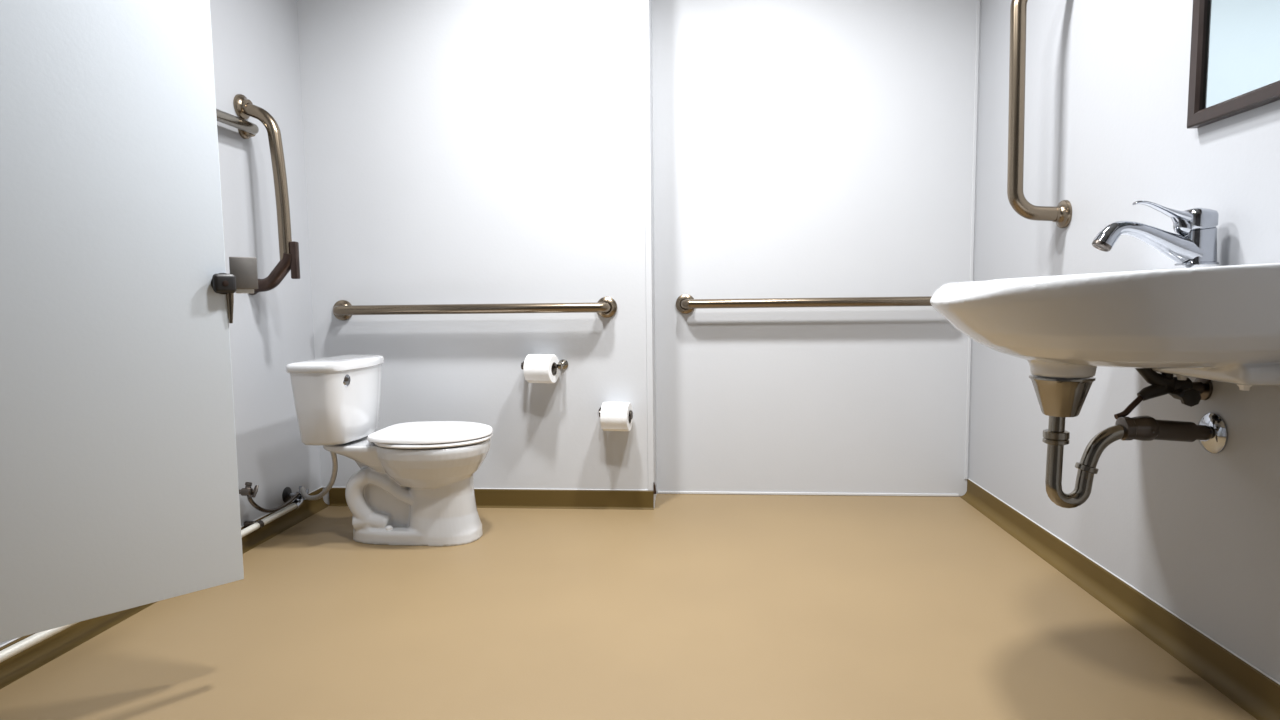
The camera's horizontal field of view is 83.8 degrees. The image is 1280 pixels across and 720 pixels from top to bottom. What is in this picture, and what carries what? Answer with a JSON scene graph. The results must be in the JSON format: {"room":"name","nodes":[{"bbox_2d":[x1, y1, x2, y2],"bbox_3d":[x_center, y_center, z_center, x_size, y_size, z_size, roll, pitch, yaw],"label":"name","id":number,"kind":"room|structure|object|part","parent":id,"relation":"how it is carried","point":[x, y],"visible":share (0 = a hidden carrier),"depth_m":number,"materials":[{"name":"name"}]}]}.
{"room":"public restroom","nodes":[
{"label":"public restroom","id":0,"kind":"room"},
{"bbox_2d":[0,0,320,645],"bbox_3d":[-1.492,-0.475,0.991,0.120,2.420,4.250,0,5,5],"label":"wall","id":1,"kind":"structure","parent":0,"point":[256,51],"depth_m":2.49,"materials":[{"name":"paint"}]},
{"bbox_2d":[0,0,257,641],"bbox_3d":[-1.140,-0.444,1.187,0.894,1.883,0.061,-5,7,-44],"label":"door","id":2,"kind":"structure","parent":1,"relation":"in","point":[119,488],"depth_m":1.34,"materials":[{"name":"laminate"}]},
{"bbox_3d":[-0.852,-0.157,1.463,0.021,0.044,0.044,4,7,44],"label":"latch knob","id":3,"kind":"part","parent":2,"relation":"part of","materials":[{"name":"metal"}]},
{"bbox_3d":[-0.850,-0.114,1.480,0.017,0.076,0.014,0,5,5],"label":"edge pull","id":4,"kind":"part","parent":2,"relation":"part of","materials":[{"name":"brown metal"}]},
{"bbox_3d":[-0.833,-0.183,1.500,0.005,0.067,0.053,4,7,44],"label":"keeper plate","id":5,"kind":"part","parent":2,"relation":"part of","materials":[{"name":"silver metal"}]},
{"bbox_2d":[0,498,302,662],"bbox_3d":[-1.346,0.611,1.522,0.061,0.038,2.208,0,5,5],"label":"pipe","id":6,"kind":"object","parent":1,"relation":"attached to","point":[250,526],"visible":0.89,"depth_m":1.61,"materials":[{"name":"silver metal"}]},
{"bbox_2d":[0,487,321,647],"bbox_3d":[-1.425,0.666,0.971,0.003,0.004,3.791,0,5,5],"label":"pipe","id":7,"kind":"structure","parent":1,"relation":"attached to","point":[320,487],"depth_m":2.36,"materials":[{"name":"white plastic"}]},
{"bbox_2d":[0,488,328,688],"bbox_3d":[-1.409,0.704,0.973,0.034,0.071,3.791,0,5,5],"label":"baseboard","id":8,"kind":"structure","parent":1,"relation":"attached to","point":[21,664],"depth_m":1.74,"materials":[{"name":"plastic"}]},
{"bbox_2d":[216,109,258,138],"bbox_3d":[-1.320,-0.738,2.027,0.057,0.060,0.758,0,5,5],"label":"grab bar","id":9,"kind":"object","parent":1,"relation":"attached to","point":[246,129],"visible":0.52,"depth_m":2.28,"materials":[{"name":"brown metal"}]},
{"bbox_2d":[239,482,258,497],"bbox_3d":[-1.281,0.425,2.308,0.077,0.060,0.058,0,5,5],"label":"shutoff valve","id":10,"kind":"object","parent":1,"relation":"attached to","point":[247,490],"visible":0.6,"depth_m":2.31,"materials":[{"name":"silver metal"}]},
{"bbox_3d":[-1.258,0.427,2.316,0.032,0.037,0.029,0,5,5],"label":"handle","id":11,"kind":"part","parent":10,"relation":"part of","materials":[{"name":"metal"}]},
{"bbox_2d":[247,487,299,512],"bbox_3d":[-1.252,0.460,2.444,0.025,0.121,0.294,0,5,5],"label":"hose","id":12,"kind":"object","parent":10,"relation":"attached to","point":[251,501],"visible":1,"depth_m":2.41,"materials":[{"name":"metal"}]},
{"bbox_2d":[233,94,299,294],"bbox_3d":[-1.234,-0.550,2.381,0.170,0.661,0.080,0,5,5],"label":"grab bar","id":13,"kind":"object","parent":1,"relation":"attached to","point":[244,108],"visible":0.94,"depth_m":2.37,"materials":[{"name":"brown metal"}]},
{"bbox_3d":[-1.173,-0.334,2.394,0.053,0.124,0.029,0,5,5],"label":"stop plate","id":14,"kind":"part","parent":13,"relation":"part of","materials":[{"name":"brown metal"}]},
{"bbox_2d":[282,486,308,501],"bbox_3d":[-1.253,0.492,2.611,0.083,0.060,0.058,0,5,5],"label":"shutoff valve","id":15,"kind":"object","parent":1,"relation":"attached to","point":[287,493],"visible":0.7,"depth_m":2.60,"materials":[{"name":"silver metal"}]},
{"bbox_2d":[297,0,656,504],"bbox_3d":[-0.612,-0.642,2.875,1.331,2.420,0.339,0,5,5],"label":"wall","id":16,"kind":"structure","parent":0,"point":[457,151],"depth_m":2.71,"materials":[{"name":"white paint"}]},
{"bbox_2d":[333,297,616,320],"bbox_3d":[-0.645,-0.194,2.704,1.116,0.080,0.080,0,5,5],"label":"grab bar","id":17,"kind":"object","parent":16,"relation":"attached to","point":[606,307],"visible":1,"depth_m":2.67,"materials":[{"name":"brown metal"}]},
{"bbox_2d":[322,487,647,490],"bbox_3d":[-0.621,0.505,2.800,1.306,0.004,0.003,0,5,5],"label":"trim","id":18,"kind":"structure","parent":16,"relation":"attached to","point":[322,487],"depth_m":2.78,"materials":[{"name":"white plastic"}]},
{"bbox_2d":[329,488,653,509],"bbox_3d":[-0.595,0.543,2.796,1.298,0.071,0.012,0,5,5],"label":"baseboard","id":19,"kind":"structure","parent":16,"relation":"attached to","point":[485,498],"depth_m":2.77,"materials":[{"name":"plastic"}]},
{"bbox_2d":[521,359,567,369],"bbox_3d":[-0.367,0.020,2.697,0.178,0.038,0.084,0,5,5],"label":"paper holder","id":20,"kind":"object","parent":16,"relation":"attached to","point":[562,364],"visible":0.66,"depth_m":2.67,"materials":[{"name":"metal"}]},
{"bbox_2d":[523,354,559,382],"bbox_3d":[-0.368,0.033,2.677,0.101,0.108,0.109,1,5,18],"label":"toilet paper roll","id":21,"kind":"object","parent":20,"relation":"on","point":[537,368],"visible":0.98,"depth_m":2.64,"materials":[{"name":"paper"}]},
{"bbox_3d":[-0.296,0.019,2.696,0.038,0.038,0.076,0,5,5],"label":"arm","id":22,"kind":"part","parent":20,"relation":"part of","materials":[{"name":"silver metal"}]},
{"bbox_2d":[599,407,632,419],"bbox_3d":[-0.093,0.200,2.689,0.138,0.040,0.086,0,5,5],"label":"paper holder","id":23,"kind":"object","parent":16,"relation":"attached to","point":[631,411],"visible":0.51,"depth_m":2.66,"materials":[{"name":"metal"}]},
{"bbox_2d":[600,402,632,430],"bbox_3d":[-0.087,0.212,2.670,0.101,0.108,0.109,0,5,12],"label":"toilet paper roll","id":24,"kind":"object","parent":23,"relation":"on","point":[614,416],"visible":0.92,"depth_m":2.63,"materials":[{"name":"paper"}]},
{"bbox_2d":[643,0,653,490],"bbox_3d":[0.029,-0.667,2.649,0.023,2.348,0.003,0,5,5],"label":"trim","id":25,"kind":"structure","parent":16,"relation":"attached to","point":[646,60],"depth_m":2.67,"materials":[{"name":"white paint"}]},
{"bbox_2d":[649,25,654,506],"bbox_3d":[0.040,-0.632,2.662,0.003,2.419,0.023,0,5,5],"label":"trim","id":26,"kind":"structure","parent":16,"relation":"attached to","point":[649,25],"depth_m":2.67,"materials":[{"name":"white paint"}]},
{"bbox_2d":[653,482,656,493],"bbox_3d":[0.058,0.492,2.748,0.011,0.044,0.020,0,5,5],"label":"trim","id":27,"kind":"structure","parent":16,"relation":"attached to","point":[654,485],"depth_m":2.74,"materials":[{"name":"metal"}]},
{"bbox_2d":[0,494,1256,719],"bbox_3d":[-0.128,0.783,0.987,2.825,0.120,4.250,0,5,5],"label":"floor","id":28,"kind":"structure","parent":0,"point":[690,606],"depth_m":1.72,"materials":[{"name":"beige plastic"}]},
{"bbox_2d":[286,355,492,545],"bbox_3d":[-0.801,0.301,2.425,0.596,0.620,0.384,0,5,5],"label":"toilet","id":29,"kind":"object","parent":28,"relation":"on","point":[414,483],"visible":1,"depth_m":2.36,"materials":[{"name":"white ceramic"}]},
{"bbox_2d":[300,452,337,499],"bbox_3d":[-1.130,0.396,2.492,0.333,0.213,0.032,4,7,44],"label":"supply hose","id":30,"kind":"object","parent":29,"relation":"attached to","point":[326,490],"visible":0.95,"depth_m":2.42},
{"bbox_3d":[-1.004,0.009,2.417,0.196,0.032,0.384,0,5,5],"label":"tank lid","id":31,"kind":"part","parent":29,"relation":"part of","materials":[{"name":"white ceramic"}]},
{"bbox_3d":[-1.004,0.144,2.428,0.182,0.244,0.368,0,5,5],"label":"tank","id":32,"kind":"part","parent":29,"relation":"part of","materials":[{"name":"white ceramic"}]},
{"bbox_3d":[-0.786,0.440,2.451,0.550,0.338,0.331,0,5,5],"label":"bowl","id":33,"kind":"part","parent":29,"relation":"part of","materials":[{"name":"white ceramic"}]},
{"bbox_3d":[-0.698,0.242,2.427,0.390,0.023,0.340,0,5,5],"label":"lid","id":34,"kind":"part","parent":29,"relation":"part of","materials":[{"name":"white plastic"}]},
{"bbox_3d":[-0.699,0.261,2.429,0.387,0.010,0.346,0,5,5],"label":"seat","id":35,"kind":"part","parent":29,"relation":"part of","materials":[{"name":"white plastic"}]},
{"bbox_2d":[652,0,980,496],"bbox_3d":[0.685,-0.658,2.880,1.254,2.420,0.120,0,5,5],"label":"wall","id":36,"kind":"structure","parent":0,"point":[802,148],"depth_m":2.83,"materials":[{"name":"white paint"}]},
{"bbox_2d":[676,294,931,313],"bbox_3d":[0.696,-0.227,2.814,1.113,0.080,0.080,0,5,5],"label":"grab bar","id":37,"kind":"object","parent":36,"relation":"attached to","point":[685,303],"visible":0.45,"depth_m":2.78,"materials":[{"name":"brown metal"}]},
{"bbox_2d":[658,491,958,495],"bbox_3d":[0.678,0.547,2.919,1.214,0.010,0.004,0,5,5],"label":"trim","id":38,"kind":"structure","parent":36,"relation":"attached to","point":[659,492],"depth_m":2.92,"materials":[{"name":"white plastic"}]},
{"bbox_2d":[965,0,979,478],"bbox_3d":[1.294,-0.692,2.765,0.012,2.348,0.004,0,5,5],"label":"trim","id":39,"kind":"structure","parent":36,"relation":"attached to","point":[978,1],"depth_m":2.77,"materials":[{"name":"white paint"}]},
{"bbox_2d":[969,0,1279,682],"bbox_3d":[1.205,-0.490,0.773,0.120,2.420,4.250,0,5,5],"label":"wall","id":40,"kind":"structure","parent":0,"point":[1195,530],"depth_m":1.78,"materials":[{"name":"paint"}]},
{"bbox_2d":[1007,0,1071,227],"bbox_3d":[1.163,-0.758,2.081,0.171,0.742,0.082,0,5,5],"label":"grab bar","id":41,"kind":"object","parent":40,"relation":"attached to","point":[1061,214],"visible":1,"depth_m":2.08,"materials":[{"name":"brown metal"}]},
{"bbox_2d":[930,262,1279,390],"bbox_3d":[0.919,-0.073,1.506,0.571,0.237,0.572,0,5,5],"label":"basin","id":42,"kind":"object","parent":40,"relation":"attached to","point":[1216,323],"visible":1,"depth_m":1.27,"materials":[{"name":"white ceramic"}]},
{"bbox_2d":[1029,375,1227,507],"bbox_3d":[1.026,0.176,1.518,0.379,0.284,0.122,0,5,5],"label":"trap","id":43,"kind":"object","parent":42,"relation":"attached to","point":[1059,399],"visible":0.96,"depth_m":1.50,"materials":[{"name":"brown metal"}]},
{"bbox_2d":[1092,200,1218,267],"bbox_3d":[1.065,-0.260,1.478,0.239,0.140,0.066,0,5,5],"label":"faucet","id":44,"kind":"object","parent":42,"relation":"on","point":[1194,243],"visible":0.99,"depth_m":1.46,"materials":[{"name":"silver metal"}]},
{"bbox_3d":[1.052,-0.240,1.481,0.209,0.100,0.060,0,5,5],"label":"spout","id":45,"kind":"part","parent":44,"relation":"part of","materials":[{"name":"silver metal"}]},
{"bbox_3d":[1.101,-0.292,1.473,0.157,0.076,0.057,0,5,5],"label":"lever","id":46,"kind":"part","parent":44,"relation":"part of","materials":[{"name":"silver metal"}]},
{"bbox_2d":[959,479,1279,719],"bbox_3d":[1.142,0.681,0.876,0.034,0.071,4.010,0,5,5],"label":"baseboard","id":47,"kind":"structure","parent":40,"relation":"attached to","point":[1247,687],"depth_m":1.71,"materials":[{"name":"plastic"}]},
{"bbox_2d":[969,479,1279,684],"bbox_3d":[1.157,0.643,0.869,0.003,0.004,4.005,0,5,5],"label":"trim","id":48,"kind":"structure","parent":40,"relation":"attached to","point":[1218,643],"depth_m":1.70,"materials":[{"name":"white plastic"}]},
{"bbox_2d":[1135,368,1212,406],"bbox_3d":[1.134,0.048,1.518,0.145,0.092,0.084,0,5,5],"label":"shutoff valve","id":49,"kind":"object","parent":40,"relation":"attached to","point":[1190,393],"visible":0.9,"depth_m":1.52,"materials":[{"name":"metal"}]},
{"bbox_2d":[1114,395,1143,418],"bbox_3d":[1.058,0.101,1.540,0.065,0.056,0.013,-1,5,-3],"label":"rod","id":50,"kind":"object","parent":49,"relation":"attached to","point":[1139,399],"visible":0.96,"depth_m":1.53,"materials":[{"name":"brown metal"}]},
{"bbox_3d":[1.147,0.077,1.502,0.038,0.038,0.048,0,5,5],"label":"handle","id":51,"kind":"part","parent":49,"relation":"part of","materials":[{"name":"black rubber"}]},
{"bbox_2d":[1187,0,1279,128],"bbox_3d":[1.161,-0.882,1.163,0.024,0.822,0.702,0,5,5],"label":"wall mirror","id":52,"kind":"object","parent":40,"relation":"attached to","point":[1235,51],"visible":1,"depth_m":1.42,"materials":[{"name":"clear glass"}]}
]}

